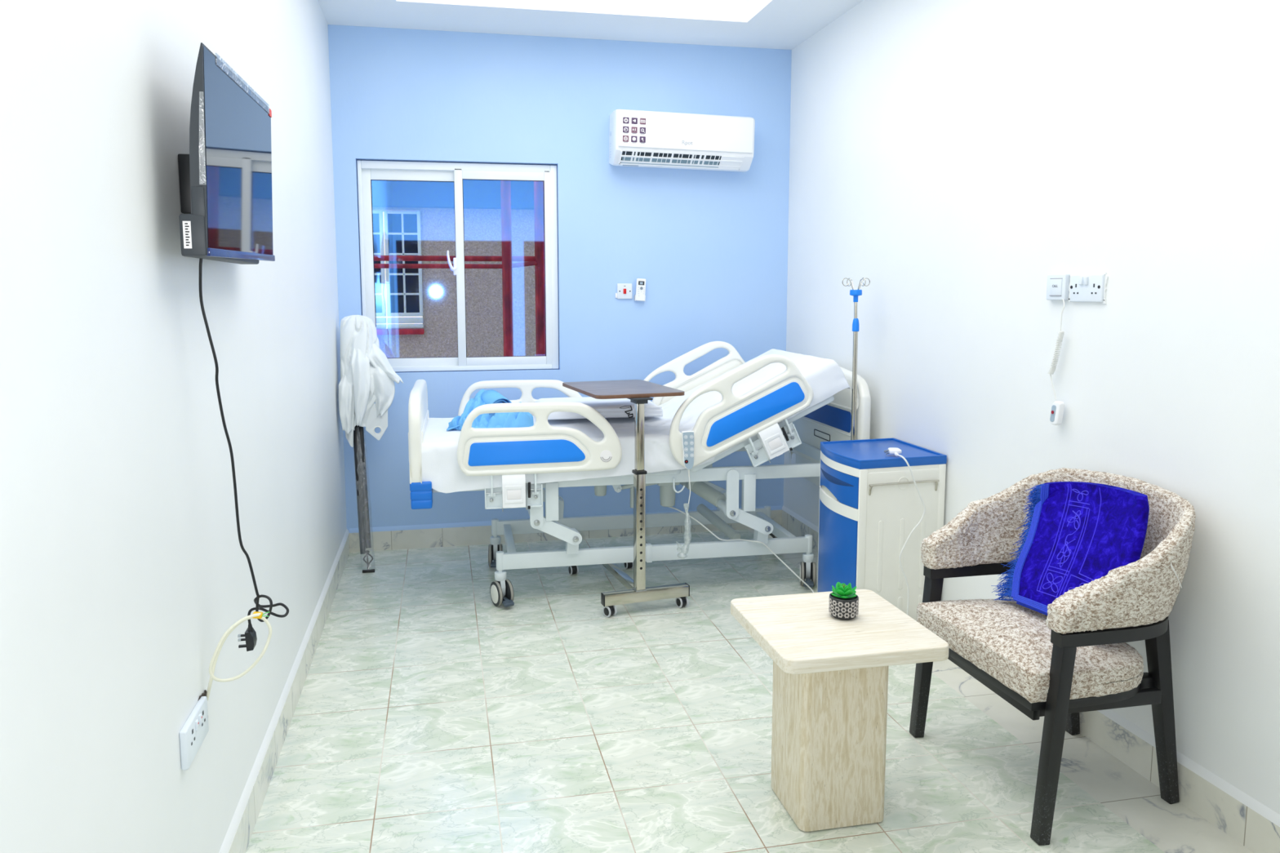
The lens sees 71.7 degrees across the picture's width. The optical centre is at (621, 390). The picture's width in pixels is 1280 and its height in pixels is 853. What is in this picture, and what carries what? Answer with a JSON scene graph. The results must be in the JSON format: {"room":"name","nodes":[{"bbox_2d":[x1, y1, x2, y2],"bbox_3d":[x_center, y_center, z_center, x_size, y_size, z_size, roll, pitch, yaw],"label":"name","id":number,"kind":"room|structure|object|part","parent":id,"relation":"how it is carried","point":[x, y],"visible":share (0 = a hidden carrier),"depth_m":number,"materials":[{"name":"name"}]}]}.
{"room":"hospital room","nodes":[
{"label":"hospital room","id":0,"kind":"room"},
{"bbox_2d":[0,0,346,852],"bbox_3d":[-0.987,-0.267,1.871,0.140,3.010,5.840,-1,7,-11],"label":"wall","id":1,"kind":"structure","parent":0,"point":[125,569],"depth_m":1.58,"materials":[{"name":"white paint"}]},
{"bbox_2d":[179,696,208,769],"bbox_3d":[-0.870,0.699,1.813,0.019,0.080,0.160,-1,7,-11],"label":"wall socket","id":2,"kind":"object","parent":1,"relation":"attached to","point":[195,729],"visible":1,"depth_m":1.79,"materials":[{"name":"plastic"}]},
{"bbox_2d":[198,689,206,700],"bbox_3d":[-0.895,0.686,1.898,0.005,0.080,0.059,-1,7,-11],"label":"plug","id":3,"kind":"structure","parent":1,"relation":"attached to","point":[204,694],"depth_m":1.90,"materials":[{"name":"plastic"}]},
{"bbox_2d":[177,42,275,264],"bbox_3d":[-0.892,-0.494,1.985,0.101,0.410,0.691,-1,7,-11],"label":"television","id":4,"kind":"object","parent":1,"relation":"attached to","point":[225,176],"visible":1,"depth_m":1.82,"materials":[{"name":"black plastic"}]},
{"bbox_2d":[184,222,190,245],"bbox_3d":[-0.817,-0.294,1.668,0.007,0.042,0.001,-1,7,-11],"label":"print","id":5,"kind":"object","parent":4,"relation":"attached to","point":[187,225],"depth_m":1.67,"materials":[{"name":"black"}]},
{"bbox_2d":[198,258,288,651],"bbox_3d":[-0.826,0.154,1.912,0.082,0.863,0.162,5,8,38],"label":"lead","id":6,"kind":"object","parent":4,"relation":"hanging from","point":[251,638],"visible":0.95,"depth_m":1.93,"materials":[{"name":"black plastic"}]},
{"bbox_2d":[206,611,271,700],"bbox_3d":[-0.835,0.579,1.933,0.141,0.180,0.027,-4,7,-29],"label":"cable","id":7,"kind":"object","parent":1,"relation":"attached to","point":[256,615],"visible":0.99,"depth_m":1.92,"materials":[{"name":"beige plastic"}]},
{"bbox_2d":[218,528,350,852],"bbox_3d":[-0.895,1.112,1.972,0.013,0.127,5.700,-1,7,-11],"label":"baseboard","id":8,"kind":"structure","parent":1,"relation":"attached to","point":[237,839],"depth_m":2.69,"materials":[{"name":"beige stone"}]},
{"bbox_2d":[328,24,791,531],"bbox_3d":[-0.272,-0.607,4.905,2.475,3.010,0.140,-1,7,-11],"label":"wall","id":9,"kind":"structure","parent":0,"point":[709,248],"depth_m":4.83,"materials":[{"name":"blue paint"}]},
{"bbox_2d":[356,160,559,372],"bbox_3d":[-0.855,-0.654,4.741,1.038,1.101,0.108,-1,7,-11],"label":"window","id":10,"kind":"structure","parent":9,"relation":"in","point":[367,171],"depth_m":4.74,"materials":[{"name":"white metal"}]},
{"bbox_3d":[-1.102,-0.648,4.724,0.511,1.045,0.025,-1,7,-11],"label":"sash","id":11,"kind":"part","parent":10,"relation":"part of","materials":[{"name":"white metal"}]},
{"bbox_3d":[-0.893,-0.677,4.701,0.026,0.127,0.068,3,7,27],"label":"handle","id":12,"kind":"part","parent":10,"relation":"part of","materials":[{"name":"white plastic"}]},
{"bbox_3d":[-0.632,-0.659,4.793,0.512,1.049,0.024,-1,7,-11],"label":"sash","id":13,"kind":"part","parent":10,"relation":"part of","materials":[{"name":"white metal"}]},
{"bbox_2d":[349,505,782,552],"bbox_3d":[-0.254,0.774,4.984,2.449,0.127,0.013,-1,7,-11],"label":"baseboard","id":14,"kind":"structure","parent":9,"relation":"attached to","point":[473,533],"depth_m":4.85,"materials":[{"name":"beige stone"}]},
{"bbox_2d":[615,283,632,298],"bbox_3d":[0.016,-0.547,4.890,0.094,0.085,0.017,-1,7,-11],"label":"wall switch","id":15,"kind":"object","parent":9,"relation":"attached to","point":[624,291],"visible":1,"depth_m":4.89,"materials":[{"name":"plastic"}]},
{"bbox_2d":[634,278,645,301],"bbox_3d":[0.105,-0.556,4.899,0.062,0.126,0.034,-1,7,-11],"label":"remote control","id":16,"kind":"object","parent":9,"relation":"attached to","point":[640,295],"visible":1,"depth_m":4.89,"materials":[{"name":"white plastic"}]},
{"bbox_2d":[608,109,755,172],"bbox_3d":[0.328,-1.340,4.769,0.764,0.301,0.206,-1,7,-11],"label":"air conditioner","id":17,"kind":"object","parent":9,"relation":"attached to","point":[637,138],"visible":1,"depth_m":4.68,"materials":[{"name":"white plastic"}]},
{"bbox_2d":[620,151,721,164],"bbox_3d":[0.323,-1.226,4.724,0.666,0.070,0.057,-1,7,-11],"label":"vent","id":18,"kind":"object","parent":17,"relation":"attached to","point":[627,157],"depth_m":4.70,"materials":[{"name":"plastic"}]},
{"bbox_3d":[0.347,-1.362,4.676,0.738,0.197,0.018,-1,7,-11],"label":"panel","id":19,"kind":"part","parent":17,"relation":"part of","materials":[{"name":"white plastic"}]},
{"bbox_2d":[317,0,863,49],"bbox_3d":[0.291,-1.682,1.975,2.475,0.230,5.840,-1,7,-11],"label":"ceiling","id":20,"kind":"structure","parent":0,"point":[784,24],"depth_m":4.38,"materials":[{"name":"paint"}]},
{"bbox_2d":[245,528,1164,852],"bbox_3d":[0.186,1.170,2.271,2.247,0.060,5.840,-1,7,-11],"label":"floor","id":21,"kind":"structure","parent":0,"point":[430,715],"depth_m":2.77,"materials":[{"name":"white tile"}]},
{"bbox_2d":[353,425,374,573],"bbox_3d":[-1.311,0.400,4.472,0.070,0.987,0.305,-3,7,-24],"label":"pole","id":22,"kind":"object","parent":21,"relation":"on","point":[358,432],"visible":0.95,"depth_m":4.45,"materials":[{"name":"black plastic"}]},
{"bbox_3d":[-1.334,0.358,4.478,0.027,0.904,0.267,-3,7,-22],"label":"rod","id":23,"kind":"part","parent":22,"relation":"part of","materials":[{"name":"black plastic"}]},
{"bbox_3d":[-1.309,0.344,4.485,0.027,0.878,0.260,-3,7,-22],"label":"rod","id":24,"kind":"part","parent":22,"relation":"part of","materials":[{"name":"black plastic"}]},
{"bbox_2d":[338,315,403,447],"bbox_3d":[-1.268,-0.051,4.502,0.314,0.661,0.234,-1,7,-11],"label":"coat","id":25,"kind":"object","parent":22,"relation":"hanging from","point":[367,377],"visible":0.99,"depth_m":4.44,"materials":[{"name":"white fabric"}]},
{"bbox_2d":[562,379,689,617],"bbox_3d":[0.004,0.459,4.077,0.410,0.953,0.650,-2,7,-19],"label":"table","id":26,"kind":"object","parent":21,"relation":"on","point":[639,392],"visible":0.89,"depth_m":3.81,"materials":[{"name":"brown wood"}]},
{"bbox_2d":[571,565,577,574],"bbox_3d":[-0.237,0.878,4.361,0.025,0.054,0.045,-3,7,-24],"label":"caster wheel","id":27,"kind":"object","parent":26,"relation":"attached to","point":[574,568],"depth_m":4.34,"materials":[{"name":"black plastic"}]},
{"bbox_2d":[608,605,614,615],"bbox_3d":[-0.051,0.941,3.800,0.025,0.054,0.045,-6,8,-41],"label":"caster wheel","id":28,"kind":"object","parent":26,"relation":"attached to","point":[611,608],"depth_m":3.78,"materials":[{"name":"black plastic"}]},
{"bbox_3d":[-0.010,0.857,4.135,0.035,0.034,0.580,-2,7,-19],"label":"floor leg","id":29,"kind":"part","parent":26,"relation":"part of","materials":[{"name":"metal"}]},
{"bbox_2d":[627,562,632,568],"bbox_3d":[0.037,0.867,4.455,0.025,0.054,0.045,-2,7,-19],"label":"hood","id":30,"kind":"object","parent":26,"relation":"attached to","point":[629,564],"depth_m":4.44,"materials":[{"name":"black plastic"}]},
{"bbox_3d":[0.079,0.606,3.810,0.041,0.520,0.041,-2,7,-19],"label":"post","id":31,"kind":"part","parent":26,"relation":"part of","materials":[{"name":"metal"}]},
{"bbox_3d":[0.079,0.192,3.764,0.033,0.312,0.033,-2,7,-19],"label":"post","id":32,"kind":"part","parent":26,"relation":"part of","materials":[{"name":"metal"}]},
{"bbox_3d":[0.056,0.034,3.828,0.085,0.022,0.230,-2,7,-19],"label":"support plate","id":33,"kind":"part","parent":26,"relation":"part of","materials":[{"name":"grey plastic"}]},
{"bbox_2d":[680,596,686,606],"bbox_3d":[0.266,0.928,3.909,0.025,0.054,0.045,-4,7,-31],"label":"caster wheel","id":34,"kind":"object","parent":26,"relation":"attached to","point":[683,599],"depth_m":3.89,"materials":[{"name":"black plastic"}]},
{"bbox_2d":[408,341,871,607],"bbox_3d":[0.051,0.352,4.287,2.057,1.120,0.930,-1,6,-10],"label":"hospital bed","id":35,"kind":"object","parent":21,"relation":"on","point":[771,404],"visible":0.91,"depth_m":3.94,"materials":[{"name":"grey plastic"}]},
{"bbox_3d":[-0.931,0.161,4.087,0.050,0.379,0.887,-1,6,-10],"label":"footboard","id":36,"kind":"part","parent":35,"relation":"part of","materials":[{"name":"beige plastic"}]},
{"bbox_2d":[446,389,533,431],"bbox_3d":[-0.614,0.086,4.151,0.403,0.172,0.296,-1,6,-10],"label":"cloth","id":37,"kind":"object","parent":35,"relation":"on","point":[506,420],"visible":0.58,"depth_m":4.08,"materials":[{"name":"fabric"}]},
{"bbox_3d":[-0.456,0.452,3.778,0.235,0.125,0.019,-1,6,-10],"label":"lock rod","id":38,"kind":"part","parent":35,"relation":"part of","materials":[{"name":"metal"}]},
{"bbox_3d":[-0.459,0.450,3.787,0.245,0.106,0.018,-1,6,-10],"label":"lock plate","id":39,"kind":"part","parent":35,"relation":"part of","materials":[{"name":"white metal"}]},
{"bbox_3d":[-0.495,0.097,4.599,0.702,0.306,0.036,-1,6,-10],"label":"rail","id":40,"kind":"part","parent":35,"relation":"part of","materials":[{"name":"beige plastic"}]},
{"bbox_3d":[-0.396,0.262,3.741,0.493,0.101,0.006,-1,6,-10],"label":"rail panel","id":41,"kind":"part","parent":35,"relation":"part of","materials":[{"name":"blue plastic"}]},
{"bbox_3d":[-0.392,0.425,3.780,0.012,0.068,0.012,-1,6,-10],"label":"lock handle","id":42,"kind":"part","parent":35,"relation":"part of","materials":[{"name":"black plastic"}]},
{"bbox_3d":[-0.367,0.489,3.841,0.057,0.229,0.009,-1,6,-10],"label":"hanger plate","id":43,"kind":"part","parent":35,"relation":"part of","materials":[{"name":"white metal"}]},
{"bbox_3d":[-0.342,0.203,3.760,0.702,0.306,0.036,-1,6,-10],"label":"rail","id":44,"kind":"part","parent":35,"relation":"part of","materials":[{"name":"beige plastic"}]},
{"bbox_3d":[-0.304,0.484,3.877,0.057,0.171,0.038,-1,6,-10],"label":"post","id":45,"kind":"part","parent":35,"relation":"part of","materials":[{"name":"white metal"}]},
{"bbox_3d":[-0.411,0.536,4.580,0.228,0.143,0.036,-1,6,-10],"label":"link arm","id":46,"kind":"part","parent":35,"relation":"part of"},
{"bbox_3d":[-0.287,0.612,3.899,0.228,0.143,0.036,-1,6,-10],"label":"link arm","id":47,"kind":"part","parent":35,"relation":"part of"},
{"bbox_2d":[534,396,662,419],"bbox_3d":[-0.123,0.084,4.429,0.588,0.070,0.420,-1,6,-10],"label":"sheet","id":48,"kind":"object","parent":35,"relation":"on","point":[616,407],"visible":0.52,"depth_m":4.27,"materials":[{"name":"white fabric"}]},
{"bbox_3d":[-0.100,0.418,4.165,0.105,0.154,0.080,-1,6,-10],"label":"motor","id":49,"kind":"part","parent":35,"relation":"part of","materials":[{"name":"plastic"}]},
{"bbox_3d":[0.133,0.385,3.953,1.910,0.059,0.030,-1,6,-10],"label":"frame rail","id":50,"kind":"part","parent":35,"relation":"part of","materials":[{"name":"white metal"}]},
{"bbox_3d":[0.073,0.678,4.621,1.483,0.082,0.037,-1,6,-10],"label":"rail","id":51,"kind":"part","parent":35,"relation":"part of","materials":[{"name":"white metal"}]},
{"bbox_3d":[0.077,0.442,4.179,0.197,0.055,0.032,-1,6,-10],"label":"push rod","id":52,"kind":"part","parent":35,"relation":"part of","materials":[{"name":"plastic"}]},
{"bbox_3d":[0.175,0.741,4.060,1.483,0.082,0.037,-1,6,-10],"label":"rail","id":53,"kind":"part","parent":35,"relation":"part of","materials":[{"name":"white metal"}]},
{"bbox_3d":[0.220,0.475,4.230,0.105,0.154,0.080,-1,6,-10],"label":"motor","id":54,"kind":"part","parent":35,"relation":"part of","materials":[{"name":"plastic"}]},
{"bbox_2d":[675,431,693,558],"bbox_3d":[0.280,0.457,3.860,0.077,0.563,0.045,-1,6,-10],"label":"remote","id":55,"kind":"object","parent":35,"relation":"hanging from","point":[687,437],"visible":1,"depth_m":3.84,"materials":[{"name":"white plastic"}]},
{"bbox_3d":[0.291,0.261,3.832,0.051,0.163,0.004,-1,6,-10],"label":"key panel","id":56,"kind":"part","parent":55,"relation":"part of","materials":[{"name":"grey plastic"}]},
{"bbox_3d":[0.381,-0.016,4.746,0.660,0.493,0.036,-1,6,-10],"label":"rail","id":57,"kind":"part","parent":35,"relation":"part of","materials":[{"name":"beige plastic"}]},
{"bbox_3d":[0.459,0.516,4.736,0.229,0.142,0.036,-1,6,-10],"label":"link arm","id":58,"kind":"part","parent":35,"relation":"part of"},
{"bbox_3d":[0.503,0.469,3.998,0.057,0.229,0.009,-1,6,-10],"label":"hanger plate","id":59,"kind":"part","parent":35,"relation":"part of","materials":[{"name":"white metal"}]},
{"bbox_3d":[0.534,0.090,3.906,0.660,0.493,0.036,-1,6,-10],"label":"rail","id":60,"kind":"part","parent":35,"relation":"part of","materials":[{"name":"beige plastic"}]},
{"bbox_3d":[0.583,0.592,4.055,0.229,0.142,0.036,-1,6,-10],"label":"link arm","id":61,"kind":"part","parent":35,"relation":"part of"},
{"bbox_3d":[0.582,0.464,4.036,0.056,0.171,0.038,-1,6,-10],"label":"post","id":62,"kind":"part","parent":35,"relation":"part of","materials":[{"name":"white metal"}]},
{"bbox_3d":[0.595,0.105,3.904,0.449,0.277,0.006,-1,6,-10],"label":"rail panel","id":63,"kind":"part","parent":35,"relation":"part of","materials":[{"name":"blue plastic"}]},
{"bbox_3d":[0.010,0.310,4.628,1.910,0.059,0.030,-1,6,-10],"label":"frame rail","id":64,"kind":"part","parent":35,"relation":"part of","materials":[{"name":"white metal"}]},
{"bbox_3d":[0.677,0.243,3.961,0.212,0.163,0.019,-1,6,-10],"label":"lock rod","id":65,"kind":"part","parent":35,"relation":"part of","materials":[{"name":"metal"}]},
{"bbox_3d":[0.682,0.244,3.972,0.266,0.198,0.018,-1,6,-10],"label":"lock plate","id":66,"kind":"part","parent":35,"relation":"part of","materials":[{"name":"white plastic"}]},
{"bbox_3d":[0.733,0.195,3.960,0.038,0.065,0.012,-1,6,-10],"label":"lock handle","id":67,"kind":"part","parent":35,"relation":"part of","materials":[{"name":"black plastic"}]},
{"bbox_3d":[1.009,0.115,4.436,0.004,0.098,0.660,-1,6,-10],"label":"board panel","id":68,"kind":"part","parent":35,"relation":"part of","materials":[{"name":"blue plastic"}]},
{"bbox_3d":[1.034,0.184,4.448,0.048,0.641,0.930,-1,6,-10],"label":"headboard","id":69,"kind":"part","parent":35,"relation":"part of","materials":[{"name":"beige plastic"}]},
{"bbox_2d":[842,277,870,439],"bbox_3d":[1.054,-0.085,4.013,0.104,0.843,0.104,3,7,25],"label":"stand","id":70,"kind":"object","parent":35,"relation":"attached to","point":[855,293],"visible":0.99,"depth_m":4.00,"materials":[{"name":"metal"}]},
{"bbox_2d":[668,447,924,615],"bbox_3d":[0.747,0.576,3.888,0.408,0.768,1.197,-5,8,-37],"label":"lead","id":71,"kind":"object","parent":21,"relation":"on","point":[895,451],"visible":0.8,"depth_m":3.49,"materials":[{"name":"white plastic"}]},
{"bbox_2d":[730,589,949,831],"bbox_3d":[0.559,0.867,2.366,0.435,0.520,0.437,-1,7,-11],"label":"side table","id":72,"kind":"object","parent":21,"relation":"on","point":[830,690],"visible":0.94,"depth_m":2.27,"materials":[{"name":"light wood"}]},
{"bbox_2d":[828,582,858,620],"bbox_3d":[0.594,0.559,2.363,0.078,0.091,0.077,-1,7,-11],"label":"potted succulent","id":73,"kind":"object","parent":72,"relation":"on","point":[843,604],"visible":1,"depth_m":2.34,"materials":[{"name":"black ceramic"}]},
{"bbox_2d":[817,437,946,621],"bbox_3d":[1.057,0.607,3.688,0.437,0.740,0.439,-2,7,-16],"label":"base cabinet","id":74,"kind":"object","parent":21,"relation":"on","point":[870,504],"visible":0.75,"depth_m":3.49,"materials":[{"name":"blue plastic"}]},
{"bbox_3d":[0.877,0.584,3.857,0.033,0.659,0.012,-2,7,-16],"label":"corner post","id":75,"kind":"part","parent":74,"relation":"part of","materials":[{"name":"beige plastic"}]},
{"bbox_3d":[0.877,0.702,3.653,0.048,0.440,0.410,-1,6,-8],"label":"door","id":76,"kind":"part","parent":74,"relation":"part of","materials":[{"name":"blue plastic"}]},
{"bbox_3d":[0.876,0.375,3.616,0.048,0.122,0.410,-1,6,-8],"label":"drawer","id":77,"kind":"part","parent":74,"relation":"part of","materials":[{"name":"blue plastic"}]},
{"bbox_3d":[0.932,0.631,3.439,0.033,0.659,0.012,-2,7,-16],"label":"corner post","id":78,"kind":"part","parent":74,"relation":"part of","materials":[{"name":"beige plastic"}]},
{"bbox_3d":[1.106,0.631,3.490,0.328,0.640,0.006,-2,7,-16],"label":"panel","id":79,"kind":"part","parent":74,"relation":"part of","materials":[{"name":"beige plastic"}]},
{"bbox_3d":[1.270,0.619,3.540,0.032,0.659,0.014,-2,7,-16],"label":"corner post","id":80,"kind":"part","parent":74,"relation":"part of","materials":[{"name":"beige plastic"}]},
{"bbox_2d":[909,467,1195,845],"bbox_3d":[1.216,0.681,2.503,0.529,0.859,0.661,-1,7,-11],"label":"armchair","id":81,"kind":"object","parent":21,"relation":"on","point":[1076,658],"visible":0.91,"depth_m":2.33,"materials":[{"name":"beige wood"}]},
{"bbox_3d":[0.947,0.826,2.750,0.075,0.517,0.043,-1,7,-11],"label":"leg","id":82,"kind":"part","parent":81,"relation":"part of","materials":[{"name":"black wood"}]},
{"bbox_3d":[1.166,0.693,2.499,0.429,0.122,0.536,-1,7,-11],"label":"seat","id":83,"kind":"part","parent":81,"relation":"part of","materials":[{"name":"fabric"}]},
{"bbox_3d":[1.210,0.581,2.493,0.445,0.033,0.584,-1,7,-11],"label":"arm rail","id":84,"kind":"part","parent":81,"relation":"part of","materials":[{"name":"beige fabric"}]},
{"bbox_3d":[1.081,0.885,2.218,0.079,0.517,0.041,-1,7,-11],"label":"leg","id":85,"kind":"part","parent":81,"relation":"part of","materials":[{"name":"black wood"}]},
{"bbox_3d":[1.186,0.782,2.513,0.449,0.062,0.516,-1,7,-11],"label":"seat frame","id":86,"kind":"part","parent":81,"relation":"part of","materials":[{"name":"black wood"}]},
{"bbox_3d":[1.222,0.410,2.477,0.501,0.314,0.656,-1,7,-11],"label":"backrest","id":87,"kind":"part","parent":81,"relation":"part of","materials":[{"name":"fabric"}]},
{"bbox_2d":[991,481,1149,615],"bbox_3d":[1.250,0.449,2.501,0.250,0.371,0.424,-1,7,-11],"label":"rug","id":88,"kind":"object","parent":81,"relation":"on","point":[1077,532],"visible":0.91,"depth_m":2.51,"materials":[{"name":"fabric"}]},
{"bbox_3d":[1.387,0.825,2.745,0.105,0.519,0.056,-1,7,-11],"label":"leg","id":89,"kind":"part","parent":81,"relation":"part of","materials":[{"name":"black wood"}]},
{"bbox_3d":[1.459,0.864,2.393,0.105,0.519,0.056,-1,7,-11],"label":"leg","id":90,"kind":"part","parent":81,"relation":"part of","materials":[{"name":"black wood"}]},
{"bbox_2d":[783,0,1279,814],"bbox_3d":[1.575,-0.331,2.387,0.140,3.010,5.840,-1,7,-11],"label":"wall","id":91,"kind":"structure","parent":0,"point":[953,157],"depth_m":2.77,"materials":[{"name":"white paint"}]},
{"bbox_2d":[746,528,1253,852],"bbox_3d":[1.460,1.138,2.527,0.353,0.060,5.840,-1,7,-11],"label":"trim","id":92,"kind":"structure","parent":91,"relation":"attached to","point":[1175,828],"depth_m":2.51,"materials":[{"name":"beige stone"}]},
{"bbox_2d":[782,505,1279,852],"bbox_3d":[1.518,1.052,2.457,0.013,0.127,5.700,-1,7,-11],"label":"baseboard","id":93,"kind":"structure","parent":91,"relation":"attached to","point":[1249,822],"depth_m":2.38,"materials":[{"name":"beige stone"}]},
{"bbox_2d":[1046,273,1070,300],"bbox_3d":[1.401,-0.331,2.842,0.023,0.083,0.089,-1,7,-11],"label":"switch","id":94,"kind":"object","parent":91,"relation":"attached to","point":[1057,286],"visible":1,"depth_m":2.83,"materials":[{"name":"plastic"}]},
{"bbox_2d":[1047,298,1065,425],"bbox_3d":[1.395,-0.091,2.836,0.023,0.404,0.073,-1,7,-11],"label":"handset","id":95,"kind":"object","parent":94,"relation":"hanging from","point":[1057,409],"visible":1,"depth_m":2.83,"materials":[{"name":"white plastic"}]},
{"bbox_3d":[1.388,0.074,2.845,0.002,0.055,0.025,-1,7,-11],"label":"plate","id":96,"kind":"part","parent":95,"relation":"part of","materials":[{"name":"grey plastic"}]},
{"bbox_2d":[1069,274,1105,302],"bbox_3d":[1.428,-0.313,2.718,0.020,0.084,0.140,-1,7,-11],"label":"wall socket","id":97,"kind":"object","parent":91,"relation":"attached to","point":[1086,287],"visible":1,"depth_m":2.71,"materials":[{"name":"plastic"}]},
{"bbox_2d":[1068,271,1108,303],"bbox_3d":[1.425,-0.320,2.767,0.005,0.095,0.254,-1,7,-11],"label":"trim","id":98,"kind":"structure","parent":91,"relation":"attached to","point":[1106,277],"depth_m":2.65,"materials":[{"name":"white paint"}]},
{"label":"outside","id":99,"kind":"structure","parent":0,"visible":0},
{"bbox_3d":[-0.601,1.270,6.074,5.800,0.100,1.860,-1,7,-11],"label":"floor","id":100,"kind":"structure","parent":99,"visible":0},
{"bbox_2d":[371,179,536,358],"bbox_3d":[-0.762,-1.199,6.567,5.800,4.700,0.300,-1,7,-11],"label":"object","id":101,"kind":"structure","parent":100,"relation":"on","point":[419,216],"depth_m":6.44,"materials":[{"name":"clear glass"}]},
{"bbox_3d":[-1.824,-0.904,6.334,0.228,0.730,0.005,-1,7,-11],"label":"pane","id":102,"kind":"part","parent":101,"relation":"part of","materials":[{"name":"clear glass"}]},
{"bbox_3d":[-1.696,-0.424,6.411,0.530,0.042,0.120,-1,7,-11],"label":"red sill","id":103,"kind":"part","parent":101,"relation":"part of","materials":[{"name":"paint"}]},
{"bbox_3d":[-1.567,-0.911,6.386,0.228,0.730,0.005,-1,7,-11],"label":"pane","id":104,"kind":"part","parent":101,"relation":"part of","materials":[{"name":"clear glass"}]},
{"bbox_2d":[373,180,546,356],"bbox_3d":[-1.471,-0.649,5.264,2.069,3.900,0.184,-1,7,-11],"label":"bars","id":105,"kind":"object","parent":100,"relation":"on","point":[538,260],"visible":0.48,"depth_m":5.37,"materials":[{"name":"red paint"}]},
{"bbox_3d":[-1.581,-0.726,5.169,1.820,0.027,0.027,-1,7,-11],"label":"rail","id":106,"kind":"part","parent":105,"relation":"part of","materials":[{"name":"red metal"}]},
{"bbox_3d":[-1.500,-0.791,5.302,2.035,0.033,0.033,-1,7,-11],"label":"rail","id":107,"kind":"part","parent":105,"relation":"part of","materials":[{"name":"red metal"}]},
{"bbox_3d":[-0.689,-0.662,5.358,0.060,3.900,0.060,-1,7,-11],"label":"post","id":108,"kind":"part","parent":105,"relation":"part of","materials":[{"name":"red metal"}]},
{"bbox_3d":[-0.596,-0.772,5.427,0.249,0.055,0.027,-6,8,-40],"label":"rail","id":109,"kind":"part","parent":105,"relation":"part of","materials":[{"name":"red metal"}]},
{"bbox_3d":[-0.502,-0.680,5.518,0.068,3.900,0.068,-1,7,-11],"label":"post","id":110,"kind":"part","parent":105,"relation":"part of","materials":[{"name":"red metal"}]}
]}

